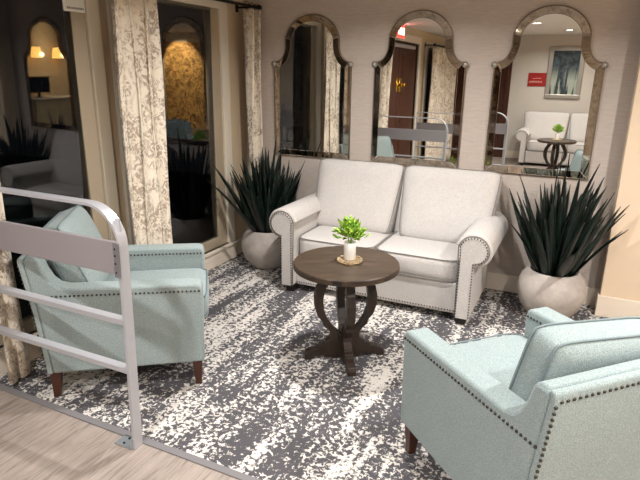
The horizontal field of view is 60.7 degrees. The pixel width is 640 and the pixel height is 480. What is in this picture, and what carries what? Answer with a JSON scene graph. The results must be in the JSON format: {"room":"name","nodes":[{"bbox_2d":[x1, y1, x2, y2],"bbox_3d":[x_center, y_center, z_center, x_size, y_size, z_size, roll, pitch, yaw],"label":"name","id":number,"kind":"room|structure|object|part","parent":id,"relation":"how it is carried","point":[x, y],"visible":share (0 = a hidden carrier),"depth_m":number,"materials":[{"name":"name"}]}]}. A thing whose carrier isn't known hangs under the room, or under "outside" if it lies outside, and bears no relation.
{"room":"lobby lounge","nodes":[
{"label":"lobby lounge","id":0,"kind":"room"},
{"bbox_2d":[0,390,238,479],"bbox_3d":[0.778,2.055,-0.790,8.390,0.050,5.080,9,19,24],"label":"floor","id":1,"kind":"structure","parent":0,"point":[38,442],"depth_m":2.53,"materials":[{"name":"beige wood"}]},
{"bbox_2d":[98,0,248,244],"bbox_3d":[-2.461,-0.079,1.790,0.150,2.450,7.840,9,19,24],"label":"wall","id":2,"kind":"structure","parent":0,"point":[234,19],"depth_m":4.84,"materials":[{"name":"beige paint"}]},
{"bbox_2d":[0,0,142,449],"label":"metal railing","id":3,"kind":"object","parent":2,"relation":"in","point":[56,134],"depth_m":3.15,"materials":[{"name":"beige"}]},
{"bbox_3d":[-1.812,0.569,3.366,0.200,0.030,1.545,9,19,24],"label":"sill","id":4,"kind":"part","parent":3,"relation":"part of","materials":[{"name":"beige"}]},
{"bbox_3d":[-1.760,-0.427,3.040,0.006,1.995,1.125,9,19,24],"label":"pane","id":5,"kind":"part","parent":3,"relation":"part of","materials":[{"name":"clear glass"}]},
{"bbox_3d":[-1.355,0.002,2.540,1.166,0.147,0.018,9,19,24],"label":"infill panel","id":6,"kind":"part","parent":3,"relation":"part of","materials":[{"name":"grey paint"}]},
{"bbox_3d":[-1.369,0.338,2.649,1.220,1.171,0.070,9,19,24],"label":"railing","id":7,"kind":"part","parent":3,"relation":"part of","materials":[{"name":"silver metal"}]},
{"bbox_2d":[62,0,84,12],"bbox_3d":[-1.476,-1.439,3.271,0.014,0.140,0.157,9,19,24],"label":"sign","id":8,"kind":"object","parent":3,"relation":"attached to","point":[78,6],"visible":1,"depth_m":3.28,"materials":[{"name":"white"}]},
{"bbox_3d":[-0.845,0.088,2.280,0.041,0.153,0.002,9,19,24],"label":"joint plate","id":9,"kind":"part","parent":3,"relation":"part of","materials":[{"name":"grey metal"}]},
{"bbox_3d":[-0.856,0.442,2.423,0.060,1.115,0.008,9,19,24],"label":"post","id":10,"kind":"part","parent":3,"relation":"part of","materials":[{"name":"silver metal"}]},
{"bbox_3d":[-0.914,0.943,2.603,0.108,0.050,0.070,9,19,24],"label":"plate","id":11,"kind":"part","parent":3,"relation":"part of","materials":[{"name":"grey metal"}]},
{"bbox_2d":[0,241,236,375],"bbox_3d":[-1.473,0.475,3.913,0.036,0.165,3.050,9,19,24],"label":"trim","id":12,"kind":"structure","parent":2,"relation":"attached to","point":[229,253],"depth_m":4.85,"materials":[{"name":"beige wood"}]},
{"bbox_2d":[105,0,236,257],"bbox_3d":[-1.147,-0.843,4.357,0.200,2.160,1.315,9,19,24],"label":"window","id":13,"kind":"structure","parent":2,"relation":"in","point":[193,33],"depth_m":4.48,"materials":[{"name":"beige"}]},
{"bbox_3d":[-1.107,-0.820,4.343,0.006,1.995,0.885,9,19,24],"label":"pane","id":14,"kind":"part","parent":13,"relation":"part of","materials":[{"name":"clear glass"}]},
{"bbox_3d":[-1.121,-0.803,4.356,0.058,2.025,1.105,9,19,24],"label":"sash","id":15,"kind":"part","parent":13,"relation":"part of","materials":[{"name":"beige wood"}]},
{"bbox_3d":[-1.158,0.175,4.669,0.200,0.030,1.315,9,19,24],"label":"sill","id":16,"kind":"part","parent":13,"relation":"part of","materials":[{"name":"beige wood"}]},
{"bbox_2d":[214,0,261,11],"bbox_3d":[-1.333,-1.587,3.322,0.214,0.070,3.413,9,19,24],"label":"curtain rod","id":17,"kind":"object","parent":2,"relation":"attached to","point":[242,5],"visible":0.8,"depth_m":4.56,"materials":[{"name":"black metal"}]},
{"bbox_2d":[0,183,31,384],"bbox_3d":[-1.686,-0.288,2.773,0.072,2.228,0.156,9,19,24],"label":"curtain","id":18,"kind":"object","parent":17,"relation":"hanging from","point":[18,363],"visible":0.8,"depth_m":2.99,"materials":[{"name":"beige fabric"}]},
{"bbox_2d":[111,0,172,244],"bbox_3d":[-1.195,-0.584,3.755,0.085,2.228,0.403,9,19,24],"label":"curtain","id":19,"kind":"object","parent":17,"relation":"hanging from","point":[136,33],"visible":0.7,"depth_m":3.68,"materials":[{"name":"beige fabric"}]},
{"bbox_2d":[243,1,262,179],"bbox_3d":[-0.587,-0.951,4.970,0.157,2.228,0.209,9,19,24],"label":"curtain","id":20,"kind":"object","parent":17,"relation":"hanging from","point":[251,17],"visible":0.69,"depth_m":4.78,"materials":[{"name":"beige fabric"}]},
{"bbox_2d":[236,238,242,254],"bbox_3d":[-2.399,1.034,2.095,0.014,0.145,7.840,9,19,24],"label":"baseboard","id":21,"kind":"structure","parent":2,"relation":"attached to","point":[238,245],"depth_m":5.30,"materials":[{"name":"beige wood"}]},
{"bbox_2d":[0,252,606,479],"bbox_3d":[2.475,1.035,2.593,8.390,0.050,2.760,9,19,24],"label":"carpet","id":22,"kind":"structure","parent":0,"point":[259,409],"depth_m":3.07,"materials":[{"name":"grey carpet"}]},
{"bbox_2d":[17,205,208,396],"bbox_3d":[-1.125,0.286,3.225,0.920,0.937,0.763,-3,17,-11],"label":"armchair","id":23,"kind":"object","parent":22,"relation":"on","point":[170,282],"visible":0.77,"depth_m":2.91,"materials":[{"name":"teal fabric"}]},
{"bbox_3d":[-1.470,0.409,2.799,0.070,0.596,0.012,-3,17,-11],"label":"nailhead trim","id":24,"kind":"part","parent":23,"relation":"part of","materials":[{"name":"silver metal"}]},
{"bbox_3d":[-1.417,0.771,2.964,0.056,0.157,0.056,-3,17,-11],"label":"leg","id":25,"kind":"part","parent":23,"relation":"part of","materials":[{"name":"brown wood"}]},
{"bbox_2d":[45,206,109,281],"bbox_3d":[-1.369,0.067,3.108,0.200,0.440,0.530,-23,20,-4],"label":"cushion","id":26,"kind":"object","parent":23,"relation":"on","point":[76,220],"depth_m":2.93,"materials":[{"name":"teal fabric"}]},
{"bbox_3d":[-1.060,0.369,2.919,0.864,0.650,0.105,-3,17,-11],"label":"arm","id":27,"kind":"part","parent":23,"relation":"part of","materials":[{"name":"teal fabric"}]},
{"bbox_3d":[-1.046,0.281,2.838,0.829,0.032,0.011,-3,17,-11],"label":"nailhead trim","id":28,"kind":"part","parent":23,"relation":"part of","materials":[{"name":"silver metal"}]},
{"bbox_2d":[107,268,208,315],"bbox_3d":[-1.033,0.328,3.256,0.732,0.155,0.546,-3,17,-11],"label":"seat cushion","id":29,"kind":"object","parent":23,"relation":"on","point":[135,273],"depth_m":3.37,"materials":[{"name":"teal fabric"}]},
{"bbox_3d":[-1.062,0.092,3.464,0.614,0.025,0.011,-3,17,-11],"label":"nailhead trim","id":30,"kind":"part","parent":23,"relation":"part of","materials":[{"name":"silver metal"}]},
{"bbox_3d":[-1.181,0.182,3.525,0.864,0.650,0.105,-3,17,-11],"label":"arm","id":31,"kind":"part","parent":23,"relation":"part of","materials":[{"name":"teal fabric"}]},
{"bbox_3d":[-0.689,0.737,3.099,0.056,0.157,0.056,-3,17,-11],"label":"leg","id":32,"kind":"part","parent":23,"relation":"part of","materials":[{"name":"brown wood"}]},
{"bbox_2d":[0,384,260,479],"bbox_3d":[1.873,1.370,1.384,8.390,0.007,0.038,9,19,24],"label":"trim","id":33,"kind":"structure","parent":22,"relation":"on","point":[190,457],"depth_m":2.66,"materials":[{"name":"grey metal"}]},
{"bbox_2d":[207,135,304,269],"bbox_3d":[-0.543,-0.318,4.786,0.674,1.188,0.779,9,19,24],"label":"snake plant","id":34,"kind":"object","parent":22,"relation":"on","point":[269,190],"visible":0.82,"depth_m":4.75,"materials":[{"name":"green plant"}]},
{"bbox_3d":[-0.475,0.060,4.984,0.476,0.350,0.476,9,19,24],"label":"planter","id":35,"kind":"part","parent":34,"relation":"part of","materials":[{"name":"white ceramic"}]},
{"bbox_2d":[293,246,399,376],"bbox_3d":[0.154,0.427,3.342,0.630,0.625,0.630,-2,17,-8],"label":"side table","id":36,"kind":"object","parent":22,"relation":"on","point":[320,266],"visible":0.96,"depth_m":3.28,"materials":[{"name":"brown wood"}]},
{"bbox_3d":[0.021,0.457,3.331,0.232,0.572,0.050,-2,17,-8],"label":"leg","id":37,"kind":"part","parent":36,"relation":"part of","materials":[{"name":"brown wood"}]},
{"bbox_3d":[0.134,0.413,3.477,0.050,0.572,0.232,-2,17,-8],"label":"leg","id":38,"kind":"part","parent":36,"relation":"part of","materials":[{"name":"brown wood"}]},
{"bbox_3d":[0.173,0.491,3.224,0.050,0.572,0.232,-2,17,-8],"label":"leg","id":39,"kind":"part","parent":36,"relation":"part of","materials":[{"name":"brown wood"}]},
{"bbox_2d":[337,255,362,264],"bbox_3d":[0.177,0.115,3.266,0.156,0.017,0.156,9,19,24],"label":"coaster","id":40,"kind":"object","parent":36,"relation":"on","point":[340,259],"visible":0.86,"depth_m":3.23,"materials":[{"name":"wicker"}]},
{"bbox_2d":[331,214,370,260],"bbox_3d":[0.184,-0.017,3.235,0.213,0.268,0.205,13,21,35],"label":"potted plant","id":41,"kind":"object","parent":40,"relation":"on","point":[351,227],"visible":1,"depth_m":3.20,"materials":[{"name":"green plant"}]},
{"bbox_3d":[0.286,0.448,3.369,0.232,0.572,0.050,-2,17,-8],"label":"leg","id":42,"kind":"part","parent":36,"relation":"part of","materials":[{"name":"brown wood"}]},
{"bbox_2d":[269,158,507,324],"bbox_3d":[0.533,-0.065,4.321,1.722,0.999,0.807,9,19,24],"label":"sofa","id":43,"kind":"object","parent":22,"relation":"on","point":[443,227],"visible":0.87,"depth_m":4.22,"materials":[{"name":"beige fabric"}]},
{"bbox_3d":[-0.306,0.070,4.321,0.191,0.595,0.010,9,19,24],"label":"nailhead trim","id":44,"kind":"part","parent":43,"relation":"part of","materials":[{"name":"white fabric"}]},
{"bbox_3d":[-0.139,-0.039,4.654,0.243,0.631,0.748,9,19,24],"label":"arm","id":45,"kind":"part","parent":43,"relation":"part of","materials":[{"name":"beige fabric"}]},
{"bbox_2d":[300,225,393,253],"bbox_3d":[0.223,0.022,4.455,0.652,0.185,0.611,9,19,24],"label":"seat cushion","id":46,"kind":"object","parent":43,"relation":"on","point":[311,236],"depth_m":4.30,"materials":[{"name":"beige fabric"}]},
{"bbox_2d":[317,159,405,233],"bbox_3d":[0.315,-0.363,4.593,0.753,0.599,0.200,9,-4,24],"label":"cushion","id":47,"kind":"object","parent":43,"relation":"on","point":[371,192],"depth_m":4.48,"materials":[{"name":"beige fabric"}]},
{"bbox_3d":[0.393,0.423,4.164,1.292,0.012,0.010,9,19,24],"label":"nailhead trim","id":48,"kind":"part","parent":43,"relation":"part of","materials":[{"name":"silver metal"}]},
{"bbox_3d":[0.664,-0.123,4.589,1.334,0.845,0.200,9,19,24],"label":"frame","id":49,"kind":"part","parent":43,"relation":"part of","materials":[{"name":"beige fabric"}]},
{"bbox_2d":[377,232,460,280],"bbox_3d":[0.806,0.110,4.189,0.652,0.185,0.611,9,19,24],"label":"seat cushion","id":50,"kind":"object","parent":43,"relation":"on","point":[420,258],"depth_m":3.96,"materials":[{"name":"beige fabric"}]},
{"bbox_2d":[400,166,501,243],"bbox_3d":[0.999,-0.260,4.282,0.753,0.599,0.200,9,-4,24],"label":"cushion","id":51,"kind":"object","parent":43,"relation":"on","point":[438,205],"depth_m":4.20,"materials":[{"name":"beige fabric"}]},
{"bbox_3d":[1.025,0.271,3.713,0.191,0.595,0.010,9,19,24],"label":"nailhead trim","id":52,"kind":"part","parent":43,"relation":"part of","materials":[{"name":"silver metal"}]},
{"bbox_3d":[1.194,0.162,4.045,0.243,0.631,0.748,9,19,24],"label":"arm","id":53,"kind":"part","parent":43,"relation":"part of","materials":[{"name":"beige fabric"}]},
{"bbox_2d":[401,307,639,479],"bbox_3d":[0.886,0.642,2.220,0.794,0.888,0.906,-6,18,-20],"label":"armchair","id":54,"kind":"object","parent":22,"relation":"on","point":[559,399],"visible":1,"depth_m":1.86,"materials":[{"name":"teal fabric"}]},
{"bbox_3d":[0.427,0.918,2.546,0.058,0.159,0.055,-6,18,-20],"label":"leg","id":55,"kind":"part","parent":54,"relation":"part of","materials":[{"name":"brown wood"}]},
{"bbox_3d":[0.520,0.535,2.047,0.012,0.032,0.816,-6,18,-20],"label":"nailhead trim","id":56,"kind":"part","parent":54,"relation":"part of","materials":[{"name":"silver metal"}]},
{"bbox_3d":[0.572,0.634,2.096,0.109,0.656,0.851,-6,18,-20],"label":"arm","id":57,"kind":"part","parent":54,"relation":"part of","materials":[{"name":"teal fabric"}]},
{"bbox_2d":[452,335,527,387],"bbox_3d":[0.853,0.635,2.308,0.568,0.156,0.722,-6,18,-20],"label":"seat cushion","id":58,"kind":"object","parent":54,"relation":"on","point":[499,356],"depth_m":2.46,"materials":[{"name":"teal fabric"}]},
{"bbox_3d":[0.675,0.763,1.706,0.012,0.602,0.069,-6,18,-20],"label":"nailhead trim","id":59,"kind":"part","parent":54,"relation":"part of","materials":[{"name":"silver metal"}]},
{"bbox_3d":[1.198,0.570,2.326,0.109,0.656,0.851,-6,18,-20],"label":"arm","id":60,"kind":"part","parent":54,"relation":"part of","materials":[{"name":"teal fabric"}]},
{"bbox_2d":[511,319,639,401],"bbox_3d":[0.955,0.508,1.994,0.552,0.447,0.199,0,26,-23],"label":"cushion","id":61,"kind":"object","parent":54,"relation":"on","point":[570,359],"depth_m":1.84,"materials":[{"name":"teal fabric"}]},
{"bbox_3d":[1.044,0.438,1.718,0.737,0.014,0.012,-6,18,-20],"label":"nailhead trim","id":62,"kind":"part","parent":54,"relation":"part of","materials":[{"name":"silver metal"}]},
{"bbox_2d":[509,162,629,317],"bbox_3d":[1.677,0.033,3.814,0.797,1.133,0.733,9,19,24],"label":"snake plant","id":63,"kind":"object","parent":22,"relation":"on","point":[557,245],"visible":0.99,"depth_m":3.79,"materials":[{"name":"green plant"}]},
{"bbox_3d":[1.692,0.380,4.017,0.476,0.350,0.476,9,19,24],"label":"planter","id":64,"kind":"part","parent":63,"relation":"part of","materials":[{"name":"beige ceramic"}]},
{"bbox_2d":[242,0,639,287],"bbox_3d":[3.062,-0.539,3.481,8.690,2.450,0.100,9,19,24],"label":"wall","id":65,"kind":"structure","parent":0,"point":[483,30],"depth_m":4.20,"materials":[{"name":"paint"}]},
{"bbox_2d":[272,14,352,159],"bbox_3d":[-0.079,-1.315,4.742,0.780,1.202,0.036,9,19,24],"label":"wall mirror","id":66,"kind":"object","parent":65,"relation":"attached to","point":[313,79],"visible":1,"depth_m":4.74,"materials":[{"name":"silver metal"}]},
{"bbox_2d":[370,10,468,167],"bbox_3d":[0.769,-1.186,4.351,0.780,1.202,0.036,9,19,25],"label":"wall mirror","id":67,"kind":"object","parent":65,"relation":"attached to","point":[419,83],"visible":0.96,"depth_m":4.35,"materials":[{"name":"silver metal"}]},
{"bbox_2d":[485,272,596,305],"bbox_3d":[0.707,0.228,4.828,3.145,0.145,0.014,9,19,24],"label":"baseboard","id":68,"kind":"structure","parent":65,"relation":"attached to","point":[496,281],"depth_m":4.45,"materials":[{"name":"beige wood"}]},
{"bbox_2d":[483,4,608,179],"bbox_3d":[1.623,-1.058,3.965,0.780,1.202,0.036,9,19,24],"label":"wall mirror","id":69,"kind":"object","parent":65,"relation":"attached to","point":[546,91],"visible":1,"depth_m":3.97,"materials":[{"name":"silver metal"}]},
{"bbox_2d":[600,56,639,300],"bbox_3d":[2.841,-0.527,3.432,1.645,2.450,0.182,9,19,24],"label":"wall pier","id":70,"kind":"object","parent":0,"point":[620,278],"visible":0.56,"depth_m":3.81,"materials":[{"name":"beige paint"}]},
{"bbox_2d":[594,287,639,317],"bbox_3d":[2.823,0.571,3.755,1.673,0.162,0.184,9,19,24],"label":"baseboard","id":71,"kind":"object","parent":70,"relation":"attached to","point":[605,306],"visible":1,"depth_m":3.97,"materials":[{"name":"beige wood"}]}
]}

